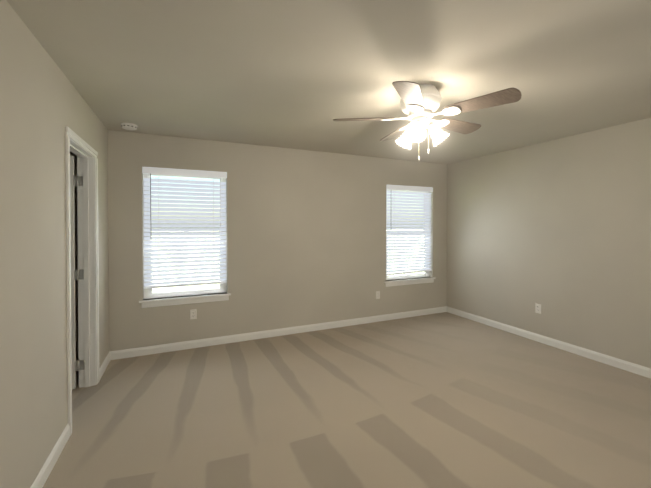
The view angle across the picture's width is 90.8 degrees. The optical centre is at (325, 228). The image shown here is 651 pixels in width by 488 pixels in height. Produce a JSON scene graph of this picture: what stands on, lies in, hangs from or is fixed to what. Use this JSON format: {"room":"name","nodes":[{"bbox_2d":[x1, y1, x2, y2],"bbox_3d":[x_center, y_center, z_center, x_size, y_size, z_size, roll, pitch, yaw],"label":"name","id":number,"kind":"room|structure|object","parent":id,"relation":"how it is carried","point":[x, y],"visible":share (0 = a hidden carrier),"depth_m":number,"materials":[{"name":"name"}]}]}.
{"room":"empty bedroom","nodes":[
{"label":"empty bedroom","id":0,"kind":"room"},
{"bbox_2d":[0,0,108,487],"bbox_3d":[-1.397,0.198,1.238,0.114,2.440,4.690,0,1,-24],"label":"wall","id":1,"kind":"structure","parent":0,"point":[43,104],"depth_m":1.70,"materials":[{"name":"paint"}]},
{"bbox_2d":[30,424,69,487],"bbox_3d":[-1.098,1.378,0.734,0.013,0.090,3.163,0,1,-24],"label":"baseboard","id":2,"kind":"structure","parent":1,"relation":"attached to","point":[47,467],"depth_m":1.89,"materials":[{"name":"white wood"}]},
{"bbox_2d":[70,156,84,389],"bbox_3d":[-2.472,0.381,2.661,0.761,2.019,0.193,0,1,-24],"label":"door","id":3,"kind":"structure","parent":1,"relation":"in","point":[78,274],"depth_m":2.78,"materials":[{"name":"white"}]},
{"bbox_2d":[65,126,98,435],"bbox_3d":[-1.968,0.356,2.521,0.148,2.097,0.829,0,1,-24],"label":"door frame","id":4,"kind":"structure","parent":1,"relation":"attached to","point":[88,251],"depth_m":2.83,"materials":[{"name":"white wood"}]},
{"bbox_2d":[99,351,113,380],"bbox_3d":[-2.182,1.353,3.168,0.013,0.090,0.508,0,1,-24],"label":"baseboard","id":5,"kind":"structure","parent":1,"relation":"attached to","point":[110,356],"depth_m":3.22,"materials":[{"name":"white wood"}]},
{"bbox_2d":[70,130,446,360],"bbox_3d":[-0.944,0.168,4.083,6.690,2.440,0.140,0,1,-24],"label":"wall","id":6,"kind":"structure","parent":0,"point":[306,237],"depth_m":4.15,"materials":[{"name":"paint"}]},
{"bbox_2d":[142,167,226,298],"bbox_3d":[-1.630,0.050,3.777,0.900,1.473,0.159,0,1,-24],"label":"window blind","id":7,"kind":"structure","parent":6,"relation":"in","point":[191,209],"depth_m":3.73,"materials":[{"name":"white plastic"}]},
{"bbox_2d":[139,292,230,307],"bbox_3d":[-1.610,0.828,3.741,0.970,0.082,0.107,0,1,-24],"label":"window sill","id":8,"kind":"structure","parent":6,"relation":"attached to","point":[169,301],"depth_m":3.69,"materials":[{"name":"white"}]},
{"bbox_2d":[190,309,196,319],"bbox_3d":[-1.540,0.997,3.745,0.070,0.115,0.010,0,1,-24],"label":"electrical outlet","id":9,"kind":"object","parent":6,"relation":"attached to","point":[193,313],"visible":1,"depth_m":3.74,"materials":[{"name":"white plastic"}]},
{"bbox_2d":[114,306,445,359],"bbox_3d":[-0.141,1.340,4.370,4.720,0.090,0.013,0,1,-24],"label":"baseboard","id":10,"kind":"structure","parent":6,"relation":"attached to","point":[141,351],"depth_m":4.07,"materials":[{"name":"white wood"}]},
{"bbox_2d":[376,291,379,298],"bbox_3d":[0.782,0.985,4.779,0.070,0.115,0.010,0,1,-24],"label":"electrical outlet","id":11,"kind":"object","parent":6,"relation":"attached to","point":[377,294],"visible":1,"depth_m":4.78,"materials":[{"name":"white plastic"}]},
{"bbox_2d":[386,185,432,279],"bbox_3d":[1.298,0.059,5.082,0.900,1.458,0.159,0,1,-24],"label":"window blind","id":12,"kind":"structure","parent":6,"relation":"in","point":[395,211],"depth_m":5.04,"materials":[{"name":"white plastic"}]},
{"bbox_2d":[384,277,435,286],"bbox_3d":[1.318,0.829,5.045,0.970,0.082,0.107,0,1,-24],"label":"window sill","id":13,"kind":"structure","parent":6,"relation":"attached to","point":[409,281],"depth_m":5.00,"materials":[{"name":"white wood"}]},
{"bbox_2d":[7,0,650,163],"bbox_3d":[0.006,-1.079,1.926,6.700,0.100,4.830,0,1,-24],"label":"ceiling","id":14,"kind":"structure","parent":0,"point":[298,74],"depth_m":2.03,"materials":[{"name":"paint"}]},
{"bbox_2d":[121,123,137,129],"bbox_3d":[-1.968,-1.020,3.221,0.144,0.046,0.144,0,1,-24],"label":"smoke detector","id":15,"kind":"object","parent":14,"relation":"attached to","point":[128,126],"visible":1,"depth_m":3.18,"materials":[{"name":"white plastic"}]},
{"bbox_2d":[333,81,521,160],"bbox_3d":[0.732,-0.765,2.431,1.236,0.539,1.253,0,1,-24],"label":"ceiling fan","id":16,"kind":"object","parent":14,"relation":"hanging from","point":[420,104],"visible":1,"depth_m":2.28,"materials":[{"name":"white"}]},
{"bbox_2d":[43,312,650,487],"bbox_3d":[0.006,1.440,1.953,6.700,0.060,4.830,0,1,-24],"label":"floor","id":17,"kind":"structure","parent":0,"point":[444,400],"depth_m":2.42,"materials":[{"name":"carpet"}]},
{"bbox_2d":[447,118,650,367],"bbox_3d":[3.030,0.177,3.210,0.140,2.440,4.690,0,1,-24],"label":"wall","id":18,"kind":"structure","parent":0,"point":[559,230],"depth_m":3.70,"materials":[{"name":"paint"}]},
{"bbox_2d":[535,303,540,313],"bbox_3d":[2.620,0.983,3.956,0.010,0.115,0.070,0,1,-24],"label":"electrical outlet","id":19,"kind":"object","parent":18,"relation":"attached to","point":[537,308],"visible":1,"depth_m":3.95,"materials":[{"name":"white plastic"}]},
{"bbox_2d":[446,306,650,378],"bbox_3d":[2.931,1.352,3.260,0.013,0.090,4.500,0,1,-24],"label":"baseboard","id":20,"kind":"structure","parent":18,"relation":"attached to","point":[625,365],"depth_m":3.70,"materials":[{"name":"white wood"}]},
{"label":"outside","id":21,"kind":"structure","parent":0,"visible":0},
{"bbox_2d":[152,230,423,292],"bbox_3d":[-123.901,-1.050,277.732,600.000,0.050,599.860,0,1,-24],"label":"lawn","id":22,"kind":"structure","parent":21,"point":[184,288],"depth_m":15.46,"materials":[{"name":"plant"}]}
]}

